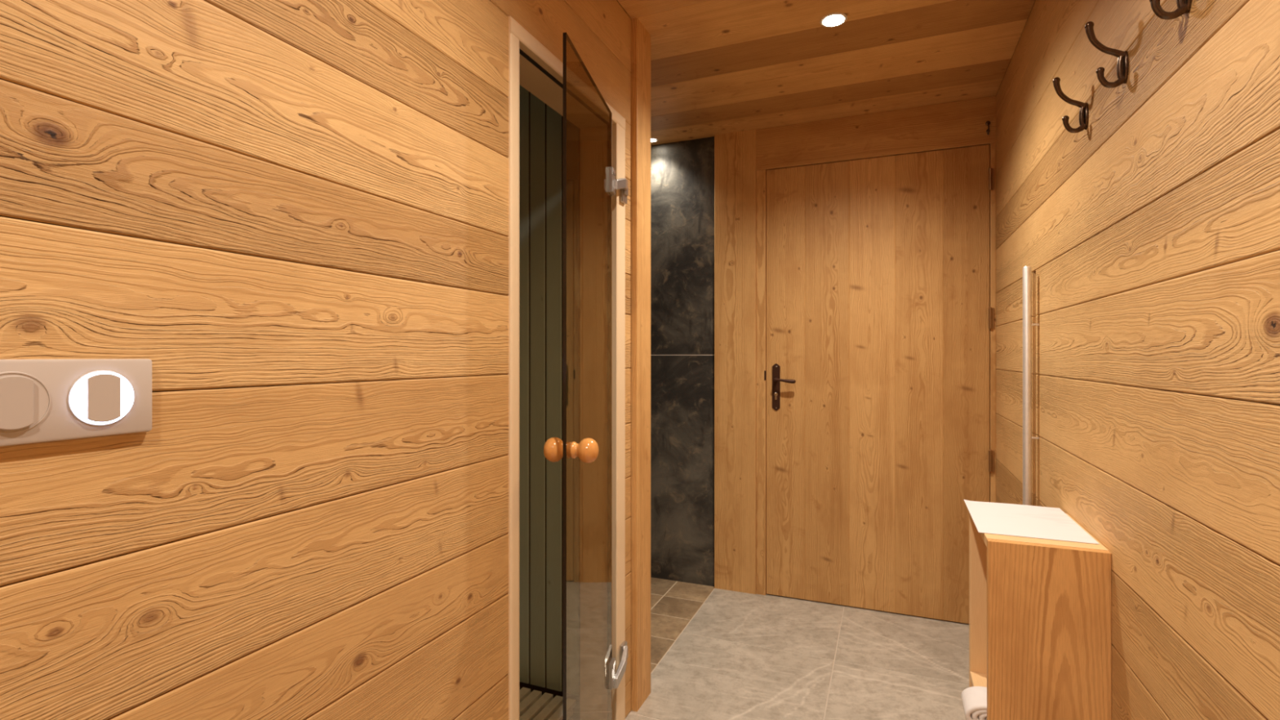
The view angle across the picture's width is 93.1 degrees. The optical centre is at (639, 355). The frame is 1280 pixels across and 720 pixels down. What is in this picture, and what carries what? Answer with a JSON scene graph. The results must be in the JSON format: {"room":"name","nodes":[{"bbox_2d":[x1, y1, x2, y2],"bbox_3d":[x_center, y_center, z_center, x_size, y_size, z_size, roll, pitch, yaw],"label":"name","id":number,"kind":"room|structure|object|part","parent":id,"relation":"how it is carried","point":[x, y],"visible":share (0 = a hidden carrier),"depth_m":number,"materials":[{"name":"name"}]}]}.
{"room":"changing room","nodes":[
{"label":"changing room","id":0,"kind":"room"},
{"bbox_2d":[0,0,631,719],"bbox_3d":[-0.730,0.029,0.408,0.120,2.235,3.400,0,0,22],"label":"wall","id":1,"kind":"structure","parent":0,"point":[296,211],"depth_m":0.81,"materials":[{"name":"brown wood"}]},
{"bbox_2d":[0,359,151,446],"bbox_3d":[-0.576,0.044,0.604,0.015,0.081,0.161,0,0,22],"label":"light switch","id":2,"kind":"object","parent":1,"relation":"attached to","point":[42,400],"visible":1,"depth_m":0.61,"materials":[{"name":"beige plastic"}]},
{"bbox_2d":[504,15,628,719],"bbox_3d":[-0.151,0.202,1.607,0.281,1.890,0.622,0,0,22],"label":"door","id":3,"kind":"structure","parent":1,"relation":"in","point":[604,188],"depth_m":1.85,"materials":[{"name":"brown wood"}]},
{"bbox_3d":[-0.190,0.216,1.391,0.063,0.057,0.057,0,0,22],"label":"knob","id":4,"kind":"part","parent":3,"relation":"part of","materials":[{"name":"brown wood"}]},
{"bbox_3d":[-0.125,0.216,1.383,0.063,0.057,0.057,0,0,22],"label":"knob","id":5,"kind":"part","parent":3,"relation":"part of","materials":[{"name":"brown wood"}]},
{"bbox_3d":[-0.126,0.211,1.560,0.008,1.848,0.453,0,0,10],"label":"glass","id":6,"kind":"part","parent":3,"relation":"part of","materials":[{"name":"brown glass"}]},
{"bbox_3d":[-0.053,0.933,1.818,0.021,0.078,0.106,0,0,16],"label":"hinge arm","id":7,"kind":"part","parent":3,"relation":"part of","materials":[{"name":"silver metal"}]},
{"bbox_3d":[-0.053,-0.512,1.818,0.021,0.055,0.106,0,0,16],"label":"hinge arm","id":8,"kind":"part","parent":3,"relation":"part of","materials":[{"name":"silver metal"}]},
{"bbox_2d":[630,17,650,711],"bbox_3d":[-0.058,0.029,2.038,0.155,2.235,0.123,0,0,22],"label":"door frame","id":9,"kind":"structure","parent":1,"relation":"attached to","point":[640,73],"depth_m":1.98,"materials":[{"name":"brown wood"}]},
{"bbox_2d":[519,84,580,702],"bbox_3d":[-0.770,0.087,2.251,1.364,2.120,0.020,0,0,22],"label":"wall","id":10,"kind":"structure","parent":0,"point":[540,126],"depth_m":2.06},
{"bbox_2d":[650,137,714,586],"bbox_3d":[-0.067,0.035,3.245,1.010,2.245,0.100,0,0,22],"label":"wall","id":11,"kind":"structure","parent":0,"point":[682,172],"depth_m":3.07,"materials":[{"name":"stone"}]},
{"bbox_2d":[520,577,968,719],"bbox_3d":[-0.614,1.177,0.985,2.715,0.060,4.556,0,0,22],"label":"floor","id":12,"kind":"structure","parent":0,"point":[741,655],"depth_m":2.28,"materials":[{"name":"grey tile"}]},
{"bbox_2d":[519,686,576,719],"bbox_3d":[-0.892,1.130,1.575,0.977,0.034,1.235,0,0,22],"label":"duckboard","id":13,"kind":"object","parent":12,"relation":"on","point":[533,705],"visible":0.2,"depth_m":1.93,"materials":[{"name":"brown wood"}]},
{"bbox_2d":[968,511,1111,719],"bbox_3d":[0.911,0.772,1.414,0.218,0.750,0.332,0,0,22],"label":"base cabinet","id":14,"kind":"object","parent":12,"relation":"on","point":[1040,610],"visible":0.86,"depth_m":1.27,"materials":[{"name":"brown wood"}]},
{"bbox_2d":[960,686,986,719],"bbox_3d":[0.782,0.796,1.362,0.100,0.063,0.090,0,0,22],"label":"rolled towel","id":15,"kind":"object","parent":14,"relation":"on","point":[974,699],"visible":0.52,"depth_m":1.35,"materials":[{"name":"white fabric"}]},
{"bbox_3d":[0.971,0.782,1.559,0.218,0.730,0.019,0,0,22],"label":"panel","id":16,"kind":"part","parent":14,"relation":"part of","materials":[{"name":"brown wood"}]},
{"bbox_2d":[969,671,986,687],"bbox_3d":[0.904,0.838,1.417,0.202,0.019,0.293,0,0,22],"label":"shelf","id":17,"kind":"object","parent":14,"relation":"attached to","point":[977,678],"depth_m":1.56,"materials":[{"name":"brown wood"}]},
{"bbox_2d":[964,499,1099,544],"bbox_3d":[0.924,0.394,1.465,0.224,0.004,0.323,0,0,22],"label":"countertop","id":18,"kind":"structure","parent":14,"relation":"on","point":[991,517],"depth_m":1.45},
{"bbox_3d":[0.915,0.407,1.423,0.218,0.020,0.312,0,0,22],"label":"panel","id":19,"kind":"part","parent":14,"relation":"part of","materials":[{"name":"brown wood"}]},
{"bbox_2d":[616,0,1035,145],"bbox_3d":[-0.574,-1.148,0.952,2.815,0.120,4.726,0,0,22],"label":"ceiling","id":20,"kind":"structure","parent":0,"point":[718,67],"depth_m":2.21,"materials":[{"name":"brown wood"}]},
{"bbox_2d":[650,137,657,142],"bbox_3d":[0.061,-1.086,3.056,0.060,0.004,0.060,0,0,22],"label":"recessed light","id":21,"kind":"object","parent":20,"relation":"in","point":[652,140],"visible":0.61,"depth_m":3.05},
{"bbox_2d":[820,12,847,27],"bbox_3d":[0.627,-1.086,1.964,0.084,0.004,0.084,0,0,22],"label":"recessed light","id":22,"kind":"object","parent":20,"relation":"in","point":[833,20],"visible":1,"depth_m":1.96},
{"bbox_2d":[995,0,1279,719],"bbox_3d":[0.701,0.029,0.483,0.100,2.235,4.626,0,0,22],"label":"wall","id":23,"kind":"structure","parent":0,"point":[1148,233],"depth_m":1.01,"materials":[{"name":"brown wood"}]},
{"bbox_2d":[1022,266,1039,505],"bbox_3d":[1.174,0.440,1.820,0.042,1.415,0.023,0,0,22],"label":"bar","id":24,"kind":"object","parent":23,"relation":"attached to","point":[1027,270],"visible":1,"depth_m":1.81,"materials":[{"name":"metal"}]},
{"bbox_2d":[1053,77,1088,133],"bbox_3d":[0.982,-0.574,1.386,0.066,0.133,0.026,0,0,22],"label":"coat hook","id":25,"kind":"object","parent":23,"relation":"attached to","point":[1083,112],"visible":1,"depth_m":1.38,"materials":[{"name":"brown metal"}]},
{"bbox_3d":[1.010,-0.543,1.374,0.006,0.062,0.026,0,0,22],"label":"plate","id":26,"kind":"part","parent":25,"relation":"part of","materials":[{"name":"brown metal"}]},
{"bbox_2d":[1084,21,1128,88],"bbox_3d":[0.888,-0.576,1.157,0.066,0.133,0.026,0,0,22],"label":"coat hook","id":27,"kind":"object","parent":23,"relation":"attached to","point":[1122,64],"visible":1,"depth_m":1.15,"materials":[{"name":"brown metal"}]},
{"bbox_3d":[0.916,-0.545,1.146,0.006,0.062,0.026,0,0,22],"label":"plate","id":28,"kind":"part","parent":27,"relation":"part of","materials":[{"name":"brown metal"}]},
{"bbox_2d":[1149,0,1191,19],"bbox_3d":[0.790,-0.574,0.919,0.066,0.133,0.026,0,0,22],"label":"coat hook","id":29,"kind":"object","parent":23,"relation":"attached to","point":[1184,6],"visible":1,"depth_m":0.91,"materials":[{"name":"brown metal"}]},
{"bbox_3d":[0.818,-0.543,0.907,0.006,0.062,0.026,0,0,22],"label":"plate","id":30,"kind":"part","parent":29,"relation":"part of","materials":[{"name":"brown metal"}]},
{"bbox_3d":[1.103,0.030,2.797,1.115,2.235,0.100,0,0,22],"label":"wall","id":31,"kind":"structure","parent":0,"visible":0},
{"bbox_2d":[714,128,755,594],"bbox_3d":[0.475,0.029,2.984,0.205,2.235,0.070,0,0,22],"label":"wall panel","id":32,"kind":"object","parent":31,"relation":"attached to","point":[735,153],"depth_m":2.95,"materials":[{"name":"brown wood"}]},
{"bbox_2d":[755,169,766,595],"bbox_3d":[0.592,0.128,2.939,0.044,2.038,0.064,0,0,22],"label":"trim","id":33,"kind":"structure","parent":31,"relation":"attached to","point":[761,175],"depth_m":2.91,"materials":[{"name":"brown wood"}]},
{"bbox_2d":[755,95,995,170],"bbox_3d":[1.037,-0.990,2.757,1.006,0.196,0.064,0,0,22],"label":"wall panel","id":34,"kind":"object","parent":31,"relation":"attached to","point":[957,124],"depth_m":2.71,"materials":[{"name":"brown wood"}]},
{"bbox_2d":[764,144,994,623],"bbox_3d":[1.038,0.127,2.718,0.958,2.029,0.091,0,0,22],"label":"door","id":35,"kind":"structure","parent":31,"relation":"in","point":[880,317],"depth_m":2.71,"materials":[{"name":"brown wood"}]},
{"bbox_3d":[0.648,0.149,2.886,0.037,0.225,0.004,0,0,22],"label":"handle plate","id":36,"kind":"part","parent":35,"relation":"part of","materials":[{"name":"black metal"}]},
{"bbox_3d":[0.678,0.116,2.844,0.106,0.026,0.051,0,0,22],"label":"lever","id":37,"kind":"part","parent":35,"relation":"part of","materials":[{"name":"black metal"}]},
{"bbox_2d":[985,120,990,134],"bbox_3d":[1.458,-0.954,2.536,0.018,0.062,0.025,0,0,22],"label":"hook","id":38,"kind":"object","parent":31,"relation":"attached to","point":[987,123],"visible":1,"depth_m":2.53,"materials":[{"name":"brown metal"}]},
{"bbox_2d":[989,142,995,502],"bbox_3d":[1.493,0.128,2.570,0.020,2.038,0.064,0,0,22],"label":"trim","id":39,"kind":"structure","parent":31,"relation":"attached to","point":[992,146],"depth_m":2.54,"materials":[{"name":"brown wood"}]}
]}

